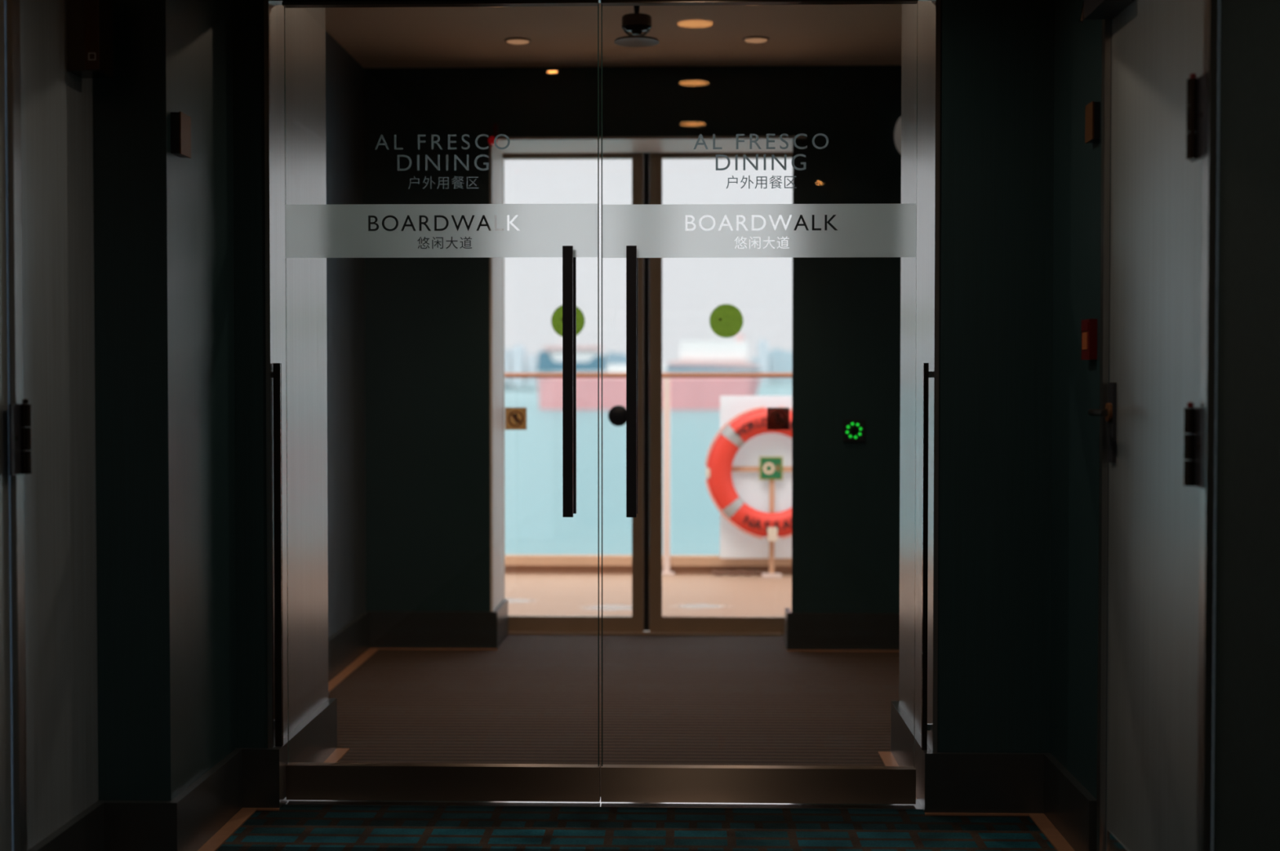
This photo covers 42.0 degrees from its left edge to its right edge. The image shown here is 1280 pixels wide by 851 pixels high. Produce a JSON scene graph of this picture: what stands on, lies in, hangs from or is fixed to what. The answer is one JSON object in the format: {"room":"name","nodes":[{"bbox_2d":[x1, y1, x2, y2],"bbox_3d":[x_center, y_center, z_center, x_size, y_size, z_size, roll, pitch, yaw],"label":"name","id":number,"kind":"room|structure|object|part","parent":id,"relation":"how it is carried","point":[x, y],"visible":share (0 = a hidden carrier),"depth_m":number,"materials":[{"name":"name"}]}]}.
{"room":"ship interior","nodes":[
{"label":"ship interior","id":0,"kind":"room"},
{"bbox_2d":[93,0,236,800],"bbox_3d":[-1.198,-0.206,4.067,0.267,2.430,0.558,0,1,2],"label":"wall","id":1,"kind":"structure","parent":0,"point":[163,220],"depth_m":3.81,"materials":[{"name":"laminate"}]},
{"bbox_2d":[96,800,179,850],"bbox_3d":[-1.146,0.936,3.804,0.187,0.155,0.020,0,1,2],"label":"baseboard","id":2,"kind":"structure","parent":1,"relation":"attached to","point":[129,825],"depth_m":3.79,"materials":[{"name":"brown wood"}]},
{"bbox_2d":[170,111,191,158],"bbox_3d":[-1.058,-0.670,3.842,0.024,0.096,0.078,0,1,2],"label":"wall switch","id":3,"kind":"object","parent":1,"relation":"attached to","point":[180,122],"visible":1,"depth_m":3.81,"materials":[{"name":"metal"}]},
{"bbox_3d":[-1.048,-0.670,3.842,0.004,0.096,0.078,0,1,2],"label":"plate","id":4,"kind":"part","parent":3,"relation":"part of","materials":[{"name":"brown metal"}]},
{"bbox_2d":[171,749,242,850],"bbox_3d":[-1.055,0.929,4.081,0.020,0.155,0.538,0,1,2],"label":"baseboard","id":5,"kind":"structure","parent":1,"relation":"attached to","point":[210,802],"depth_m":4.06,"materials":[{"name":"brown wood"}]},
{"bbox_2d":[197,808,256,850],"bbox_3d":[-1.026,1.007,4.046,0.040,0.004,0.586,0,1,2],"label":"trim","id":6,"kind":"structure","parent":1,"relation":"attached to","point":[242,815],"depth_m":4.13,"materials":[{"name":"brown wood"}]},
{"bbox_2d":[242,808,279,810],"bbox_3d":[-0.989,1.000,4.344,0.097,0.004,0.012,0,1,2],"label":"trim","id":7,"kind":"structure","parent":1,"relation":"attached to","point":[257,809],"depth_m":4.34,"materials":[{"name":"brown wood"}]},
{"bbox_2d":[4,0,365,850],"bbox_3d":[-1.350,-0.148,1.663,0.103,2.430,10.655,0,1,2],"label":"wall","id":8,"kind":"structure","parent":0,"point":[56,104],"depth_m":3.64,"materials":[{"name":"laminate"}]},
{"bbox_2d":[0,0,31,850],"bbox_3d":[-1.269,0.022,2.936,0.078,2.024,0.864,0,1,2],"label":"door","id":9,"kind":"structure","parent":8,"relation":"in","point":[18,409],"depth_m":3.31,"materials":[{"name":"grey laminate"}]},
{"bbox_2d":[27,802,104,850],"bbox_3d":[-1.235,0.941,3.598,0.020,0.155,0.397,0,1,2],"label":"baseboard","id":10,"kind":"structure","parent":8,"relation":"attached to","point":[85,832],"depth_m":3.66,"materials":[{"name":"brown wood"}]},
{"bbox_2d":[66,0,113,78],"bbox_3d":[-1.207,-0.866,3.658,0.070,0.190,0.094,0,1,2],"label":"sign box","id":11,"kind":"object","parent":8,"relation":"attached to","point":[90,40],"visible":1,"depth_m":3.62,"materials":[{"name":"brown metal"}]},
{"bbox_3d":[-1.188,-0.865,3.613,0.030,0.184,0.003,0,1,2],"label":"plate","id":12,"kind":"part","parent":11,"relation":"part of","materials":[{"name":"brown metal"}]},
{"bbox_2d":[328,612,369,682],"bbox_3d":[-1.171,0.882,6.021,0.020,0.155,1.945,0,1,2],"label":"baseboard","id":13,"kind":"structure","parent":8,"relation":"attached to","point":[345,646],"depth_m":6.54,"materials":[{"name":"black wood"}]},
{"bbox_2d":[328,648,378,693],"bbox_3d":[-1.140,0.959,6.032,0.040,0.004,1.925,0,1,2],"label":"trim","id":14,"kind":"structure","parent":8,"relation":"attached to","point":[360,660],"depth_m":6.48,"materials":[{"name":"brown wood"}]},
{"bbox_2d":[232,0,267,748],"bbox_3d":[-1.139,-0.221,4.682,0.350,2.430,0.675,0,1,2],"label":"wall","id":15,"kind":"structure","parent":0,"point":[248,55],"depth_m":4.34,"materials":[{"name":"paint"}]},
{"bbox_2d":[235,748,280,808],"bbox_3d":[-0.999,0.922,4.356,0.117,0.155,0.016,0,1,2],"label":"baseboard","id":16,"kind":"structure","parent":15,"relation":"attached to","point":[261,767],"depth_m":4.35,"materials":[{"name":"black wood"}]},
{"bbox_2d":[272,363,283,746],"bbox_3d":[-0.951,0.340,4.376,0.021,1.006,0.016,0,1,2],"label":"guard","id":17,"kind":"object","parent":15,"relation":"attached to","point":[277,367],"visible":1,"depth_m":4.37,"materials":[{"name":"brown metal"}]},
{"bbox_2d":[263,0,328,748],"bbox_3d":[-0.958,-0.221,4.677,0.012,2.430,0.683,0,1,2],"label":"trim","id":18,"kind":"structure","parent":15,"relation":"attached to","point":[304,28],"depth_m":4.63,"materials":[{"name":"metal"}]},
{"bbox_2d":[272,698,337,807],"bbox_3d":[-0.941,0.914,4.712,0.022,0.155,0.699,0,1,2],"label":"baseboard","id":19,"kind":"structure","parent":15,"relation":"attached to","point":[314,740],"depth_m":4.75,"materials":[{"name":"black wood"}]},
{"bbox_2d":[323,748,349,763],"bbox_3d":[-0.909,0.990,4.773,0.038,0.004,0.580,0,1,2],"label":"trim","id":20,"kind":"structure","parent":15,"relation":"attached to","point":[339,753],"depth_m":4.96,"materials":[{"name":"brown wood"}]},
{"bbox_2d":[282,797,923,811],"bbox_3d":[-0.100,0.998,4.407,1.676,0.005,0.105,0,1,2],"label":"trim","id":21,"kind":"structure","parent":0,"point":[292,803],"depth_m":4.37,"materials":[{"name":"silver metal"}]},
{"bbox_2d":[325,3,902,68],"bbox_3d":[0.000,-1.510,5.650,2.578,0.100,2.545,0,1,2],"label":"ceiling","id":22,"kind":"structure","parent":0,"point":[851,34],"depth_m":6.32,"materials":[{"name":"brown paint"}]},
{"bbox_2d":[504,37,531,44],"bbox_3d":[-0.468,-1.478,6.392,0.104,0.020,0.104,0,1,2],"label":"recessed light","id":23,"kind":"object","parent":22,"relation":"in","point":[517,41],"visible":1,"depth_m":6.37,"materials":[{"name":"beige glass"}]},
{"bbox_2d":[506,40,528,44],"bbox_3d":[-0.468,-1.476,6.392,0.084,0.016,0.084,0,1,2],"label":"diffuser","id":24,"kind":"object","parent":23,"relation":"attached to","point":[510,42],"depth_m":6.38,"materials":[{"name":"white plastic"}]},
{"bbox_2d":[613,5,658,47],"bbox_3d":[-0.011,-1.393,5.751,0.156,0.140,0.156,0,1,2],"label":"sprinkler head","id":25,"kind":"object","parent":22,"relation":"attached to","point":[636,23],"visible":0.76,"depth_m":5.73},
{"bbox_3d":[-0.011,-1.435,5.750,0.022,0.046,0.022,0,1,2],"label":"stem","id":26,"kind":"part","parent":25,"relation":"part of","materials":[{"name":"black metal"}]},
{"bbox_2d":[742,35,769,43],"bbox_3d":[0.443,-1.477,6.366,0.104,0.020,0.104,0,1,2],"label":"recessed light","id":27,"kind":"object","parent":22,"relation":"in","point":[753,39],"visible":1,"depth_m":6.34,"materials":[{"name":"beige glass"}]},
{"bbox_2d":[745,38,767,43],"bbox_3d":[0.443,-1.475,6.366,0.084,0.016,0.084,0,1,2],"label":"diffuser","id":28,"kind":"object","parent":27,"relation":"attached to","point":[747,40],"depth_m":6.35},
{"bbox_2d":[364,65,901,613],"bbox_3d":[0.200,-0.351,7.148,8.000,2.870,0.405,0,1,2],"label":"wall","id":29,"kind":"structure","parent":0,"point":[427,320],"depth_m":6.95,"materials":[{"name":"paint"}]},
{"bbox_2d":[364,611,497,648],"bbox_3d":[-0.875,0.859,6.994,0.556,0.155,0.017,0,1,2],"label":"baseboard","id":30,"kind":"structure","parent":29,"relation":"attached to","point":[388,629],"depth_m":6.99,"materials":[{"name":"black wood"}]},
{"bbox_2d":[378,648,497,650],"bbox_3d":[-0.846,0.936,6.980,0.496,0.004,0.012,0,1,2],"label":"trim","id":31,"kind":"structure","parent":29,"relation":"attached to","point":[379,648],"depth_m":6.98,"materials":[{"name":"brown wood"}]},
{"bbox_2d":[488,124,497,145],"bbox_3d":[-0.612,-1.211,6.933,0.040,0.086,0.030,0,1,2],"label":"lamp","id":32,"kind":"object","parent":29,"relation":"attached to","point":[491,140],"visible":0.79,"depth_m":6.93,"materials":[{"name":"red plastic"}]},
{"bbox_2d":[489,144,503,612],"bbox_3d":[-0.616,-0.137,7.175,0.010,2.140,0.408,0,1,2],"label":"trim","id":33,"kind":"structure","parent":29,"relation":"attached to","point":[496,434],"depth_m":7.13,"materials":[{"name":"silver metal"}]},
{"bbox_2d":[493,599,507,648],"bbox_3d":[-0.601,0.854,7.198,0.020,0.155,0.408,0,1,2],"label":"baseboard","id":34,"kind":"structure","parent":29,"relation":"attached to","point":[502,609],"depth_m":7.17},
{"bbox_2d":[507,631,781,635],"bbox_3d":[0.022,0.926,7.467,1.211,0.010,0.160,0,1,2],"label":"trim","id":35,"kind":"structure","parent":29,"relation":"attached to","point":[644,633],"depth_m":7.40,"materials":[{"name":"brown metal"}]},
{"bbox_2d":[496,136,805,153],"bbox_3d":[0.041,-1.201,7.131,1.306,0.010,0.408,0,1,2],"label":"trim","id":36,"kind":"structure","parent":29,"relation":"attached to","point":[655,144],"depth_m":7.09,"materials":[{"name":"silver metal"}]},
{"bbox_2d":[786,613,899,650],"bbox_3d":[0.919,0.860,6.943,0.611,0.155,0.017,0,1,2],"label":"baseboard","id":37,"kind":"structure","parent":29,"relation":"attached to","point":[805,631],"depth_m":6.94,"materials":[{"name":"black wood"}]},
{"bbox_2d":[786,649,899,652],"bbox_3d":[0.908,0.938,6.931,0.591,0.004,0.012,0,1,2],"label":"trim","id":38,"kind":"structure","parent":29,"relation":"attached to","point":[787,650],"depth_m":6.93,"materials":[{"name":"brown wood"}]},
{"bbox_2d":[843,419,865,441],"bbox_3d":[0.889,0.021,6.927,0.090,0.090,0.017,0,1,2],"label":"button","id":39,"kind":"object","parent":29,"relation":"attached to","point":[853,429],"visible":1,"depth_m":6.92,"materials":[{"name":"black plastic"}]},
{"bbox_2d":[893,116,901,154],"bbox_3d":[1.109,-1.200,6.864,0.120,0.184,0.072,0,1,2],"label":"emergency light","id":40,"kind":"object","parent":29,"relation":"attached to","point":[897,133],"visible":0.18,"depth_m":6.86,"materials":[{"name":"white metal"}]},
{"bbox_2d":[216,634,1056,850],"bbox_3d":[-0.107,1.122,1.881,2.578,0.120,11.100,0,1,2],"label":"floor","id":41,"kind":"structure","parent":0,"point":[668,700],"depth_m":5.29,"materials":[{"name":"brown carpet"}]},
{"bbox_2d":[505,573,791,634],"bbox_3d":[0.243,0.959,8.697,12.000,0.116,2.350,0,1,2],"label":"floor","id":42,"kind":"structure","parent":0,"point":[526,594],"depth_m":8.81,"materials":[{"name":"brown wood"}]},
{"bbox_2d":[504,373,791,575],"bbox_3d":[0.300,0.282,9.785,11.053,1.185,0.140,0,1,2],"label":"deck railing","id":43,"kind":"object","parent":42,"relation":"on","point":[672,565],"visible":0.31,"depth_m":9.77,"materials":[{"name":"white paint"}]},
{"bbox_3d":[0.274,-0.295,9.772,11.000,0.031,0.031,0,1,2],"label":"handrail","id":44,"kind":"part","parent":43,"relation":"part of","materials":[{"name":"brown wood"}]},
{"bbox_3d":[0.274,0.848,9.825,11.000,0.051,0.050,0,1,2],"label":"kick plate","id":45,"kind":"part","parent":43,"relation":"part of","materials":[{"name":"brown wood"}]},
{"bbox_3d":[0.156,0.298,9.771,0.040,1.154,0.040,0,1,2],"label":"post","id":46,"kind":"part","parent":43,"relation":"part of","materials":[{"name":"white metal"}]},
{"bbox_3d":[0.156,0.868,9.766,0.090,0.014,0.065,0,1,2],"label":"foot plate","id":47,"kind":"part","parent":43,"relation":"part of","materials":[{"name":"pink paint"}]},
{"bbox_2d":[711,570,768,575],"bbox_3d":[0.589,0.861,9.736,0.349,0.028,0.061,0,1,2],"label":"rope","id":48,"kind":"object","parent":42,"relation":"on","point":[713,572],"visible":1,"depth_m":9.71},
{"bbox_2d":[731,466,791,577],"bbox_3d":[0.758,0.558,9.608,0.690,0.640,0.140,0,1,2],"label":"stand","id":49,"kind":"object","parent":42,"relation":"on","point":[771,537],"visible":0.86,"depth_m":9.65,"materials":[{"name":"beige paint"}]},
{"bbox_2d":[705,406,791,539],"bbox_3d":[0.758,0.272,9.594,0.766,0.764,0.102,0,1,2],"label":"lifebuoy","id":50,"kind":"object","parent":49,"relation":"hanging from","point":[732,437],"visible":0.61,"depth_m":9.56,"materials":[{"name":"red plastic"}]},
{"bbox_2d":[720,395,791,558],"bbox_3d":[0.890,0.300,9.687,0.849,0.945,0.015,0,1,2],"label":"board","id":51,"kind":"object","parent":49,"relation":"attached to","point":[734,543],"visible":0.29,"depth_m":9.68,"materials":[{"name":"white plastic"}]},
{"bbox_3d":[0.760,0.253,9.656,0.690,0.030,0.020,0,1,2],"label":"cross arm","id":52,"kind":"part","parent":49,"relation":"part of","materials":[{"name":"beige paint"}]},
{"bbox_2d":[759,457,782,479],"bbox_3d":[0.758,0.248,9.637,0.134,0.134,0.015,0,1,2],"label":"sign","id":53,"kind":"object","parent":49,"relation":"attached to","point":[770,468],"visible":1,"depth_m":9.63,"materials":[{"name":"green metal"}]},
{"bbox_3d":[0.764,0.555,9.666,0.028,0.636,0.024,0,1,2],"label":"post","id":54,"kind":"part","parent":49,"relation":"part of","materials":[{"name":"beige paint"}]},
{"bbox_3d":[0.764,0.869,9.653,0.110,0.018,0.064,0,1,2],"label":"foot plate","id":55,"kind":"part","parent":49,"relation":"part of","materials":[{"name":"pink paint"}]},
{"bbox_2d":[791,136,807,613],"bbox_3d":[0.669,-0.136,7.140,0.060,2.140,0.405,0,1,2],"label":"wall","id":56,"kind":"structure","parent":0,"point":[798,357],"depth_m":6.94,"materials":[{"name":"paint"}]},
{"bbox_2d":[784,608,791,648],"bbox_3d":[0.625,0.858,7.034,0.020,0.155,0.148,0,1,2],"label":"baseboard","id":57,"kind":"structure","parent":56,"relation":"attached to","point":[786,610],"depth_m":7.04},
{"bbox_2d":[937,0,1054,753],"bbox_3d":[0.974,-0.220,4.623,0.391,2.430,0.675,0,1,2],"label":"wall","id":58,"kind":"structure","parent":0,"point":[997,56],"depth_m":4.29,"materials":[{"name":"paint"}]},
{"bbox_2d":[878,751,916,799],"bbox_3d":[0.728,0.991,4.727,0.038,0.004,0.580,0,1,2],"label":"trim","id":59,"kind":"structure","parent":58,"relation":"attached to","point":[887,758],"depth_m":4.91,"materials":[{"name":"brown wood"}]},
{"bbox_2d":[890,701,932,811],"bbox_3d":[0.756,0.915,4.665,0.022,0.155,0.699,0,1,2],"label":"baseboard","id":60,"kind":"structure","parent":58,"relation":"attached to","point":[903,750],"depth_m":4.66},
{"bbox_2d":[898,0,940,752],"bbox_3d":[0.773,-0.220,4.629,0.012,2.430,0.683,0,1,2],"label":"trim","id":61,"kind":"structure","parent":58,"relation":"attached to","point":[920,155],"depth_m":4.57,"materials":[{"name":"metal"}]},
{"bbox_2d":[921,363,933,750],"bbox_3d":[0.746,0.341,4.328,0.025,1.006,0.016,0,1,2],"label":"guard","id":62,"kind":"object","parent":58,"relation":"attached to","point":[926,374],"visible":1,"depth_m":4.32,"materials":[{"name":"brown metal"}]},
{"bbox_2d":[924,752,1051,813],"bbox_3d":[0.898,0.924,4.303,0.325,0.155,0.016,0,1,2],"label":"baseboard","id":63,"kind":"structure","parent":58,"relation":"attached to","point":[1009,783],"depth_m":4.29,"materials":[{"name":"brown wood"}]},
{"bbox_2d":[1049,0,1279,850],"bbox_3d":[0.998,-0.115,0.277,0.100,2.430,8.015,0,1,2],"label":"wall","id":64,"kind":"structure","parent":0,"point":[1246,780],"depth_m":2.90,"materials":[{"name":"black paint"}]},
{"bbox_2d":[924,813,1044,816],"bbox_3d":[0.887,1.002,4.291,0.305,0.004,0.012,0,1,2],"label":"trim","id":65,"kind":"structure","parent":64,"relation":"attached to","point":[926,814],"depth_m":4.29,"materials":[{"name":"brown wood"}]},
{"bbox_2d":[1029,814,1075,850],"bbox_3d":[0.988,1.029,3.141,0.040,0.004,2.283,0,1,2],"label":"trim","id":66,"kind":"structure","parent":64,"relation":"attached to","point":[1042,823],"depth_m":4.11,"materials":[{"name":"brown wood"}]},
{"bbox_2d":[1044,754,1097,850],"bbox_3d":[1.043,0.930,4.051,0.020,0.155,0.480,0,1,2],"label":"baseboard","id":67,"kind":"structure","parent":64,"relation":"attached to","point":[1068,806],"depth_m":4.01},
{"bbox_2d":[1081,319,1097,359],"bbox_3d":[1.038,-0.199,3.856,0.020,0.093,0.075,0,1,2],"label":"fire alarm","id":68,"kind":"object","parent":64,"relation":"attached to","point":[1089,326],"visible":1,"depth_m":3.82,"materials":[{"name":"red plastic"}]},
{"bbox_3d":[1.030,-0.196,3.857,0.002,0.039,0.044,0,1,2],"label":"press panel","id":69,"kind":"part","parent":68,"relation":"part of","materials":[{"name":"orange plastic"}]},
{"bbox_2d":[1084,101,1100,143],"bbox_3d":[1.039,-0.696,3.824,0.018,0.086,0.069,0,1,2],"label":"wall switch","id":70,"kind":"object","parent":64,"relation":"attached to","point":[1092,113],"visible":1,"depth_m":3.79,"materials":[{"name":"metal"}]},
{"bbox_3d":[1.032,-0.696,3.824,0.004,0.086,0.069,0,1,2],"label":"plate","id":71,"kind":"part","parent":70,"relation":"part of","materials":[{"name":"brown metal"}]},
{"bbox_2d":[1079,0,1219,850],"bbox_3d":[1.024,0.012,3.360,0.111,2.024,0.794,0,1,2],"label":"door","id":72,"kind":"structure","parent":64,"relation":"in","point":[1157,412],"depth_m":3.33,"materials":[{"name":"grey laminate"}]},
{"bbox_3d":[0.990,-0.925,3.707,0.022,0.056,0.012,0,1,2],"label":"closer arm","id":73,"kind":"part","parent":72,"relation":"part of","materials":[{"name":"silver metal"}]},
{"bbox_3d":[1.012,-0.028,3.626,0.052,0.016,0.135,0,1,2],"label":"handle","id":74,"kind":"part","parent":72,"relation":"part of","materials":[{"name":"brown metal"}]},
{"bbox_3d":[1.044,-0.007,3.686,0.008,0.177,0.045,0,1,2],"label":"lock plate","id":75,"kind":"part","parent":72,"relation":"part of","materials":[{"name":"black metal"}]},
{"bbox_3d":[1.037,0.954,3.396,0.003,0.082,0.670,0,1,2],"label":"kick plate","id":76,"kind":"part","parent":72,"relation":"part of","materials":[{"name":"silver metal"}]},
{"bbox_3d":[-0.101,-1.282,4.337,1.744,0.293,0.095,0,1,2],"label":"wall","id":77,"kind":"structure","parent":0,"visible":0},
{"bbox_2d":[282,0,599,802],"bbox_3d":[-0.520,-0.065,4.386,0.829,2.110,0.136,0,1,2],"label":"door","id":78,"kind":"structure","parent":77,"relation":"in","point":[569,232],"depth_m":4.38,"materials":[{"name":"clear glass"}]},
{"bbox_3d":[-0.521,-0.106,4.385,0.824,2.028,0.012,0,1,2],"label":"glass pane","id":79,"kind":"part","parent":78,"relation":"part of","materials":[{"name":"clear glass"}]},
{"bbox_3d":[-0.522,-1.103,4.361,0.826,0.008,0.036,0,1,2],"label":"rail","id":80,"kind":"part","parent":78,"relation":"part of","materials":[{"name":"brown metal"}]},
{"bbox_3d":[-0.520,0.944,4.410,0.829,0.091,0.036,0,1,2],"label":"rail","id":81,"kind":"part","parent":78,"relation":"part of","materials":[{"name":"brown metal"}]},
{"bbox_3d":[-0.187,-0.113,4.315,0.026,0.702,0.016,0,1,2],"label":"handle","id":82,"kind":"part","parent":78,"relation":"part of","materials":[{"name":"black metal"}]},
{"bbox_3d":[-0.183,-0.116,4.435,0.026,0.702,0.016,0,1,2],"label":"handle","id":83,"kind":"part","parent":78,"relation":"part of","materials":[{"name":"black metal"}]},
{"bbox_2d":[271,0,931,4],"bbox_3d":[-0.101,-1.116,4.349,1.720,0.015,0.050,0,1,2],"label":"trim","id":84,"kind":"structure","parent":77,"relation":"attached to","point":[276,2],"depth_m":4.34,"materials":[{"name":"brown metal"}]},
{"bbox_2d":[600,0,918,804],"bbox_3d":[0.310,-0.064,4.363,0.825,2.110,0.136,0,1,2],"label":"door","id":85,"kind":"structure","parent":77,"relation":"in","point":[632,233],"depth_m":4.35,"materials":[{"name":"clear glass"}]},
{"bbox_3d":[-0.022,-0.113,4.311,0.026,0.702,0.016,0,1,2],"label":"handle","id":86,"kind":"part","parent":85,"relation":"part of","materials":[{"name":"black metal"}]},
{"bbox_3d":[-0.019,-0.116,4.431,0.026,0.702,0.016,0,1,2],"label":"handle","id":87,"kind":"part","parent":85,"relation":"part of","materials":[{"name":"black metal"}]},
{"bbox_3d":[0.310,0.945,4.387,0.825,0.091,0.036,0,1,2],"label":"rail","id":88,"kind":"part","parent":85,"relation":"part of","materials":[{"name":"brown metal"}]},
{"bbox_3d":[0.309,-1.103,4.338,0.822,0.008,0.036,0,1,2],"label":"rail","id":89,"kind":"part","parent":85,"relation":"part of","materials":[{"name":"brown metal"}]},
{"bbox_3d":[0.310,-0.105,4.362,0.820,2.028,0.012,0,1,2],"label":"glass pane","id":90,"kind":"part","parent":85,"relation":"part of","materials":[{"name":"clear glass"}]},
{"bbox_3d":[0.208,-0.358,7.421,8.000,2.870,0.140,0,1,2],"label":"wall","id":91,"kind":"structure","parent":0,"visible":0},
{"bbox_2d":[502,152,649,631],"bbox_3d":[-0.318,-0.167,7.425,0.722,2.172,0.060,0,1,2],"label":"door","id":92,"kind":"structure","parent":91,"relation":"in","point":[515,417],"depth_m":7.42,"materials":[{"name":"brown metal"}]},
{"bbox_2d":[649,152,792,632],"bbox_3d":[0.417,-0.166,7.412,0.748,2.172,0.045,0,1,2],"label":"door","id":93,"kind":"structure","parent":91,"relation":"in","point":[726,321],"depth_m":7.40,"materials":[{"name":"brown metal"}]},
{"label":"outside","id":94,"kind":"structure","parent":0,"visible":0},
{"bbox_2d":[504,382,791,555],"bbox_3d":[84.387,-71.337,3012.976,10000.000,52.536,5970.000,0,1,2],"label":"sea","id":95,"kind":"structure","parent":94,"point":[535,524],"depth_m":409.07,"materials":[{"name":"teal liquid"}]},
{"bbox_2d":[504,382,537,391],"bbox_3d":[-99.144,-31.534,1358.943,30.914,7.032,12.000,0,1,2],"label":"barge","id":96,"kind":"object","parent":95,"relation":"on","point":[508,387],"visible":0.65,"depth_m":1353.12,"materials":[{"name":"grey paint"}]},
{"bbox_2d":[537,333,761,409],"bbox_3d":[6.594,-38.251,1212.921,163.532,56.886,26.400,0,1,2],"label":"cargo ship","id":97,"kind":"object","parent":95,"relation":"on","point":[705,357],"visible":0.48,"depth_m":1202.02,"materials":[{"name":"red paint"}]},
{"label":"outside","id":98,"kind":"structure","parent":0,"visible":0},
{"bbox_2d":[504,348,511,384],"bbox_3d":[-253.628,-111.701,3171.569,12.917,70.871,50.000,0,1,2],"label":"building","id":99,"kind":"structure","parent":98,"point":[507,353],"depth_m":3146.86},
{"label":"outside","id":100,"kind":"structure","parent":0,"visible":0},
{"bbox_2d":[511,344,526,385],"bbox_3d":[-230.492,-114.879,3170.844,23.197,77.259,50.000,0,1,2],"label":"building","id":101,"kind":"structure","parent":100,"point":[518,353],"depth_m":3146.09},
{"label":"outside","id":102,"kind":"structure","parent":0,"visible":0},
{"bbox_2d":[527,353,535,385],"bbox_3d":[-206.098,-106.534,3170.363,10.308,60.598,50.000,0,1,2],"label":"building","id":103,"kind":"structure","parent":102,"point":[531,359],"depth_m":3146.09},
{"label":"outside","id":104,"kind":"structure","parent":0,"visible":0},
{"bbox_2d":[757,339,768,385],"bbox_3d":[232.696,-119.521,3157.759,17.771,87.175,50.000,0,1,2],"label":"building","id":105,"kind":"structure","parent":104,"point":[762,346],"depth_m":3133.06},
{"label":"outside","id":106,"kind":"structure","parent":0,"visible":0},
{"bbox_2d":[526,347,792,382],"bbox_3d":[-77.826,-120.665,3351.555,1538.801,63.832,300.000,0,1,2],"label":"land","id":107,"kind":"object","parent":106,"point":[780,361],"visible":0.13,"depth_m":3191.73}
]}

